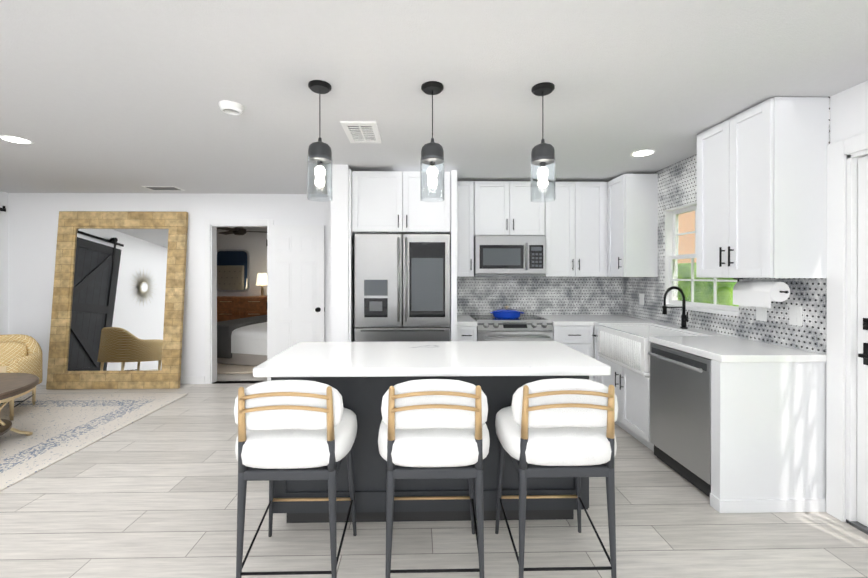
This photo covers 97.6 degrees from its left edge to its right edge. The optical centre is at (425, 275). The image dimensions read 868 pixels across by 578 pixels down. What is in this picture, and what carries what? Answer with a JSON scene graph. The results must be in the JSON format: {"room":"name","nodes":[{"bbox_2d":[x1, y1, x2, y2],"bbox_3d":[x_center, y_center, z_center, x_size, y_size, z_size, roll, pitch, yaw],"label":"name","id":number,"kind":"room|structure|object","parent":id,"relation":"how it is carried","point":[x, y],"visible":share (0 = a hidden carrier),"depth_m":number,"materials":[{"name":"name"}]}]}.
{"room":"kitchen","nodes":[
{"label":"kitchen","id":0,"kind":"room"},
{"bbox_2d":[0,191,7,334],"bbox_3d":[-5.285,0.171,1.300,0.140,2.430,7.250,0,0,-1],"label":"wall","id":1,"kind":"structure","parent":0,"point":[4,264],"depth_m":4.76,"materials":[{"name":"paint"}]},
{"bbox_2d":[0,212,0,334],"bbox_3d":[-5.323,0.296,4.150,0.136,2.165,1.120,0,0,-1],"label":"door frame","id":2,"kind":"structure","parent":1,"relation":"attached to","point":[0,273],"depth_m":4.70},
{"bbox_2d":[8,193,330,376],"bbox_3d":[-3.023,0.162,4.910,4.525,2.430,0.120,0,0,-1],"label":"wall","id":3,"kind":"structure","parent":0,"point":[33,218],"depth_m":4.84,"materials":[{"name":"paint"}]},
{"bbox_2d":[38,377,204,384],"bbox_3d":[-4.054,1.332,4.823,2.458,0.090,0.018,0,0,-1],"label":"baseboard","id":4,"kind":"structure","parent":3,"relation":"attached to","point":[192,380],"depth_m":4.83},
{"bbox_2d":[205,219,273,383],"bbox_3d":[-2.385,0.327,4.916,0.873,2.100,0.135,0,0,-1],"label":"door frame","id":5,"kind":"structure","parent":3,"relation":"attached to","point":[211,225],"depth_m":4.85,"materials":[{"name":"white wood"}]},
{"bbox_2d":[266,225,324,380],"bbox_3d":[-1.657,0.361,4.804,0.726,2.008,0.110,0,0,-1],"label":"door leaf","id":6,"kind":"structure","parent":3,"relation":"in","point":[295,305],"depth_m":4.82,"materials":[{"name":"white wood"}]},
{"bbox_2d":[217,228,266,295],"bbox_3d":[-3.695,0.153,8.418,6.240,2.430,0.120,0,0,-1],"label":"wall","id":7,"kind":"structure","parent":0,"point":[253,244],"depth_m":8.35,"materials":[{"name":"paint"}]},
{"bbox_2d":[217,249,249,291],"bbox_3d":[-4.243,-0.117,8.325,0.740,0.930,0.034,0,0,-1],"label":"wall mirror","id":8,"kind":"object","parent":7,"relation":"attached to","point":[233,270],"visible":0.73,"depth_m":8.31,"materials":[{"name":"silver metal"}]},
{"bbox_2d":[331,165,349,341],"bbox_3d":[-0.827,0.164,4.238,0.160,2.430,1.310,0,0,-1],"label":"wall","id":9,"kind":"structure","parent":0,"point":[339,276],"depth_m":3.58,"materials":[{"name":"paint"}]},
{"bbox_2d":[0,374,867,577],"bbox_3d":[-2.125,1.411,3.126,9.170,0.060,10.770,0,0,-1],"label":"floor","id":10,"kind":"structure","parent":0,"point":[154,494],"depth_m":2.06,"materials":[{"name":"grey wood"}]},
{"bbox_2d":[0,394,187,490],"bbox_3d":[-3.933,1.376,2.710,2.400,0.012,3.370,0,0,-1],"label":"living room rug","id":11,"kind":"object","parent":10,"relation":"on","point":[61,426],"visible":0.94,"depth_m":3.52,"materials":[{"name":"beige fabric"}]},
{"bbox_2d":[0,373,38,435],"bbox_3d":[-3.786,1.055,2.877,1.200,0.629,1.200,0,0,-1],"label":"round coffee table","id":12,"kind":"object","parent":11,"relation":"on","point":[14,385],"visible":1,"depth_m":3.14,"materials":[{"name":"brown wood"}]},
{"bbox_2d":[0,334,41,419],"bbox_3d":[-4.290,0.992,3.702,0.790,0.750,0.733,0,0,-28],"label":"barrel chair","id":13,"kind":"object","parent":11,"relation":"on","point":[20,353],"visible":0.67,"depth_m":3.85,"materials":[{"name":"beige wicker"}]},
{"bbox_2d":[46,211,187,388],"bbox_3d":[-3.809,0.282,4.715,1.575,2.186,0.222,0,0,-1],"label":"floor mirror","id":14,"kind":"object","parent":10,"relation":"on","point":[117,314],"visible":1,"depth_m":4.70,"materials":[{"name":"brown wood"}]},
{"bbox_2d":[217,363,255,373],"bbox_3d":[-2.809,1.357,6.603,3.700,0.030,2.550,0,0,-1],"label":"shag rug","id":15,"kind":"object","parent":10,"relation":"on","point":[231,369],"visible":0.06,"depth_m":5.46,"materials":[{"name":"beige fabric"}]},
{"bbox_2d":[217,315,266,365],"bbox_3d":[-2.171,0.683,6.414,2.230,1.319,1.820,0,0,16],"label":"bed","id":16,"kind":"object","parent":15,"relation":"on","point":[241,341],"visible":0.21,"depth_m":5.71,"materials":[{"name":"fabric"}]},
{"bbox_2d":[217,296,266,321],"bbox_3d":[-4.138,0.904,8.097,1.800,0.930,0.500,0,0,-1],"label":"dresser","id":17,"kind":"object","parent":10,"relation":"on","point":[232,307],"visible":0.17,"depth_m":7.86,"materials":[{"name":"brown wood"}]},
{"bbox_2d":[256,273,266,296],"bbox_3d":[-3.488,0.189,8.098,0.240,0.500,0.240,0,0,-1],"label":"light","id":18,"kind":"object","parent":17,"relation":"on","point":[261,279],"visible":0.98,"depth_m":8.02,"materials":[{"name":"white fabric"}]},
{"bbox_2d":[234,380,356,577],"bbox_3d":[-0.599,0.918,1.819,0.520,0.935,0.470,0,0,-1],"label":"stool","id":19,"kind":"object","parent":10,"relation":"on","point":[297,429],"visible":1,"depth_m":1.62,"materials":[{"name":"white fabric"}]},
{"bbox_2d":[355,234,449,341],"bbox_3d":[-0.228,0.489,3.961,0.906,1.780,0.870,0,0,-1],"label":"refrigerator","id":20,"kind":"object","parent":10,"relation":"on","point":[402,288],"visible":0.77,"depth_m":3.59,"materials":[{"name":"metal"}]},
{"bbox_2d":[271,377,588,522],"bbox_3d":[0.025,0.944,2.351,1.744,0.879,0.563,0,0,-1],"label":"kitchen island","id":21,"kind":"object","parent":10,"relation":"on","point":[361,377],"depth_m":2.08,"materials":[{"name":"wood"}]},
{"bbox_2d":[253,341,610,376],"bbox_3d":[0.032,0.482,2.289,1.820,0.042,0.775,0,0,-1],"label":"island countertop","id":22,"kind":"structure","parent":21,"relation":"on","point":[424,358],"depth_m":2.08,"materials":[{"name":"white stone"}]},
{"bbox_2d":[378,379,489,577],"bbox_3d":[0.035,0.918,1.832,0.520,0.935,0.470,0,0,-1],"label":"stool","id":23,"kind":"object","parent":10,"relation":"on","point":[433,429],"visible":1,"depth_m":1.63,"materials":[{"name":"white fabric"}]},
{"bbox_2d":[457,326,476,340],"bbox_3d":[0.399,0.939,4.108,0.216,0.880,0.633,0,0,-1],"label":"base cabinet","id":24,"kind":"object","parent":10,"relation":"on","point":[464,333],"depth_m":3.79,"materials":[{"name":"white wood"}]},
{"bbox_2d":[469,315,552,340],"bbox_3d":[0.891,0.914,4.081,0.758,0.930,0.696,0,0,-1],"label":"range","id":25,"kind":"object","parent":10,"relation":"on","point":[521,328],"visible":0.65,"depth_m":3.80,"materials":[{"name":"metal"}]},
{"bbox_2d":[489,306,523,318],"bbox_3d":[0.876,0.387,4.117,0.364,0.125,0.314,0,0,-1],"label":"pot","id":26,"kind":"object","parent":25,"relation":"on","point":[506,312],"visible":1,"depth_m":4.01,"materials":[{"name":"blue metal"}]},
{"bbox_2d":[495,378,617,577],"bbox_3d":[0.610,0.918,1.843,0.520,0.935,0.470,0,0,-1],"label":"stool","id":27,"kind":"object","parent":10,"relation":"on","point":[555,428],"visible":1,"depth_m":1.64,"materials":[{"name":"white boucle"},{"name":"light wood"},{"name":"black metal"}]},
{"bbox_2d":[552,325,593,380],"bbox_3d":[1.485,0.939,4.130,0.421,0.880,0.633,0,0,-1],"label":"base cabinet","id":28,"kind":"object","parent":10,"relation":"on","point":[580,339],"depth_m":3.82,"materials":[{"name":"white wood"}]},
{"bbox_2d":[457,315,826,362],"bbox_3d":[1.315,0.480,3.316,2.019,0.042,2.236,0,0,-1],"label":"countertop","id":29,"kind":"structure","parent":28,"relation":"on","point":[716,347],"depth_m":2.63,"materials":[{"name":"stone"}]},
{"bbox_2d":[598,325,699,376],"bbox_3d":[1.930,0.626,3.310,0.524,0.300,0.757,0,0,-1],"label":"farmhouse sink","id":30,"kind":"object","parent":29,"relation":"in","point":[626,346],"visible":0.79,"depth_m":3.29,"materials":[{"name":"white ceramic"}]},
{"bbox_2d":[662,286,688,328],"bbox_3d":[2.171,0.273,3.291,0.219,0.369,0.098,0,0,-1],"label":"faucet","id":31,"kind":"object","parent":29,"relation":"on","point":[684,319],"visible":1,"depth_m":3.30,"materials":[{"name":"black metal"}]},
{"bbox_2d":[596,354,653,451],"bbox_3d":[2.015,1.081,3.313,0.634,0.600,0.793,0,0,-1],"label":"base cabinet","id":32,"kind":"object","parent":10,"relation":"on","point":[632,389],"depth_m":3.16,"materials":[{"name":"white wood"}]},
{"bbox_2d":[648,343,710,497],"bbox_3d":[1.853,0.947,2.601,0.356,0.872,0.598,0,0,-1],"label":"dishwasher","id":33,"kind":"object","parent":10,"relation":"on","point":[680,410],"visible":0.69,"depth_m":2.54,"materials":[{"name":"metal"}]},
{"bbox_2d":[711,360,819,509],"bbox_3d":[2.191,0.943,2.607,0.310,0.880,0.615,0,0,-1],"label":"base cabinet","id":34,"kind":"object","parent":10,"relation":"on","point":[768,437],"depth_m":2.23,"materials":[{"name":"white wood"}]},
{"bbox_2d":[0,0,867,227],"bbox_3d":[-2.125,-1.089,3.119,9.170,0.080,10.770,0,0,-1],"label":"ceiling","id":35,"kind":"structure","parent":0,"point":[111,96],"depth_m":2.03,"materials":[{"name":"paint"}]},
{"bbox_2d":[0,135,33,143],"bbox_3d":[-3.146,-1.044,2.914,0.200,0.006,0.200,0,0,-1],"label":"recessed light","id":36,"kind":"object","parent":35,"relation":"in","point":[15,139],"visible":0.98,"depth_m":2.90,"materials":[{"name":"white plastic"}]},
{"bbox_2d":[142,186,184,190],"bbox_3d":[-3.128,-1.046,4.535,0.380,0.010,0.200,0,0,-1],"label":"ceiling vent","id":37,"kind":"object","parent":35,"relation":"in","point":[164,188],"visible":1,"depth_m":4.52,"materials":[{"name":"white plastic"}]},
{"bbox_2d":[218,100,243,114],"bbox_3d":[-1.195,-1.026,2.333,0.144,0.039,0.144,0,0,-1],"label":"smoke detector","id":38,"kind":"object","parent":35,"relation":"attached to","point":[231,107],"visible":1,"depth_m":2.30,"materials":[{"name":"white plastic"}]},
{"bbox_2d":[217,227,266,234],"bbox_3d":[-3.054,-0.866,6.223,1.186,0.379,1.132,0,0,-1],"label":"bedroom ceiling fan","id":39,"kind":"object","parent":35,"relation":"hanging from","point":[239,231],"visible":0.77,"depth_m":6.25,"materials":[{"name":"brown metal"}]},
{"bbox_2d":[307,80,331,201],"bbox_3d":[-0.582,-0.733,2.086,0.132,0.624,0.132,0,0,-1],"label":"pendant light","id":40,"kind":"object","parent":35,"relation":"hanging from","point":[319,173],"visible":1,"depth_m":2.04,"materials":[{"name":"clear glass"}]},
{"bbox_2d":[340,121,380,142],"bbox_3d":[-0.463,-1.041,2.767,0.240,0.011,0.400,0,0,-1],"label":"ceiling vent","id":41,"kind":"object","parent":35,"relation":"in","point":[361,131],"visible":1,"depth_m":2.74,"materials":[{"name":"white plastic"}]},
{"bbox_2d":[420,81,443,201],"bbox_3d":[0.036,-0.733,2.098,0.132,0.624,0.132,0,0,-1],"label":"pendant light","id":42,"kind":"object","parent":35,"relation":"hanging from","point":[432,172],"visible":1,"depth_m":2.05,"materials":[{"name":"clear glass"}]},
{"bbox_2d":[531,82,554,201],"bbox_3d":[0.650,-0.733,2.110,0.132,0.624,0.132,0,0,-1],"label":"pendant light","id":43,"kind":"object","parent":35,"relation":"hanging from","point":[542,171],"visible":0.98,"depth_m":2.06,"materials":[{"name":"clear glass"}]},
{"bbox_2d":[630,149,656,156],"bbox_3d":[1.848,-1.045,3.233,0.200,0.006,0.200,0,0,-1],"label":"recessed light","id":44,"kind":"object","parent":35,"relation":"in","point":[643,152],"visible":1,"depth_m":3.22,"materials":[{"name":"white plastic"}]},
{"bbox_2d":[664,80,867,521],"bbox_3d":[2.438,0.171,1.207,0.120,2.430,6.760,0,0,-1],"label":"wall","id":45,"kind":"structure","parent":0,"point":[849,113],"depth_m":2.13,"materials":[{"name":"paint"}]},
{"bbox_2d":[607,174,657,276],"bbox_3d":[2.146,-0.506,3.958,0.349,1.029,0.326,0,0,-1],"label":"upper cabinet","id":46,"kind":"object","parent":45,"relation":"attached to","point":[632,199],"depth_m":3.80,"materials":[{"name":"white wood"}]},
{"bbox_2d":[665,202,738,315],"bbox_3d":[2.388,-0.169,3.271,0.140,0.940,0.870,0,0,-1],"label":"kitchen window","id":47,"kind":"structure","parent":45,"relation":"in","point":[710,295],"depth_m":3.48,"materials":[{"name":"clear glass"}]},
{"bbox_2d":[622,97,829,354],"bbox_3d":[2.331,-0.276,3.335,0.008,1.544,2.238,0,0,-1],"label":"wall tile","id":48,"kind":"structure","parent":45,"relation":"attached to","point":[677,184],"depth_m":2.99,"materials":[{"name":"grey tile"}]},
{"bbox_2d":[639,293,643,304],"bbox_3d":[2.308,0.249,4.065,0.009,0.120,0.080,0,0,-1],"label":"outlet","id":49,"kind":"object","parent":48,"relation":"attached to","point":[641,296],"depth_m":4.06,"materials":[{"name":"white plastic"}]},
{"bbox_2d":[756,307,766,320],"bbox_3d":[2.336,0.252,2.645,0.009,0.120,0.080,0,0,-1],"label":"outlet","id":50,"kind":"object","parent":48,"relation":"attached to","point":[761,312],"depth_m":2.64,"materials":[{"name":"white plastic"}]},
{"bbox_2d":[789,306,801,325],"bbox_3d":[2.341,0.253,2.405,0.009,0.120,0.080,0,0,-1],"label":"outlet","id":51,"kind":"object","parent":48,"relation":"attached to","point":[795,315],"depth_m":2.40,"materials":[{"name":"white plastic"}]},
{"bbox_2d":[696,97,829,277],"bbox_3d":[2.175,-0.515,2.509,0.349,1.054,0.593,0,0,-1],"label":"upper cabinet","id":52,"kind":"object","parent":45,"relation":"attached to","point":[762,190],"depth_m":2.24,"materials":[{"name":"white wood"}]},
{"bbox_2d":[733,278,789,307],"bbox_3d":[2.192,0.106,2.493,0.126,0.184,0.379,0,0,-1],"label":"paper towel holder","id":53,"kind":"object","parent":52,"relation":"attached to","point":[756,293],"visible":1,"depth_m":2.43,"materials":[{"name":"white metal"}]},
{"bbox_2d":[826,132,867,534],"bbox_3d":[2.435,0.310,1.670,0.168,2.151,1.105,0,0,-1],"label":"door frame","id":54,"kind":"structure","parent":45,"relation":"attached to","point":[841,389],"depth_m":2.13,"materials":[{"name":"wood"}]},
{"bbox_2d":[857,156,867,526],"bbox_3d":[2.398,0.356,1.669,0.103,2.014,0.877,0,0,-1],"label":"door leaf","id":55,"kind":"structure","parent":45,"relation":"in","point":[862,425],"depth_m":2.08,"materials":[{"name":"white wood"}]},
{"bbox_3d":[0.781,0.163,4.495,3.065,2.430,0.120,0,0,-1],"label":"wall","id":56,"kind":"structure","parent":0,"visible":0},
{"bbox_2d":[348,169,456,341],"bbox_3d":[-0.225,0.187,4.003,1.027,2.385,0.816,0,0,-1],"label":"cabinet","id":57,"kind":"object","parent":56,"relation":"attached to","point":[385,202],"visible":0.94,"depth_m":3.63,"materials":[{"name":"white wood"}]},
{"bbox_2d":[457,181,480,276],"bbox_3d":[0.432,-0.507,4.248,0.288,1.030,0.349,0,0,-1],"label":"upper cabinet","id":58,"kind":"object","parent":56,"relation":"attached to","point":[468,192],"depth_m":4.08,"materials":[{"name":"white wood"}]},
{"bbox_2d":[481,181,544,235],"bbox_3d":[0.898,-0.729,4.257,0.760,0.585,0.349,0,0,-1],"label":"upper cabinet","id":59,"kind":"object","parent":56,"relation":"attached to","point":[507,208],"depth_m":4.09,"materials":[{"name":"white wood"}]},
{"bbox_2d":[474,236,545,276],"bbox_3d":[0.899,-0.211,4.212,0.756,0.436,0.440,0,0,-1],"label":"microwave","id":60,"kind":"object","parent":59,"relation":"attached to","point":[509,256],"visible":1,"depth_m":4.03,"materials":[{"name":"metal"}]},
{"bbox_2d":[457,277,621,314],"bbox_3d":[1.294,0.235,4.440,2.020,0.515,0.008,0,0,-1],"label":"wall tile","id":61,"kind":"structure","parent":56,"relation":"attached to","point":[553,295],"depth_m":4.44,"materials":[{"name":"grey tile"}]},
{"bbox_2d":[545,182,606,276],"bbox_3d":[1.604,-0.507,4.271,0.768,1.030,0.349,0,0,-1],"label":"upper cabinet","id":62,"kind":"object","parent":56,"relation":"attached to","point":[569,222],"depth_m":4.10,"materials":[{"name":"white wood"}]},
{"label":"outside","id":63,"kind":"structure","parent":0,"visible":0},
{"bbox_3d":[17.383,1.459,4.144,29.880,0.080,24.000,0,0,-1],"label":"lawn","id":64,"kind":"structure","parent":63,"visible":0},
{"bbox_2d":[729,278,738,305],"bbox_3d":[5.235,-0.287,8.502,0.800,3.490,4.800,0,0,-1],"label":"bush","id":65,"kind":"object","parent":64,"relation":"on","point":[731,294],"depth_m":6.14,"materials":[{"name":"green plant"}]}
]}

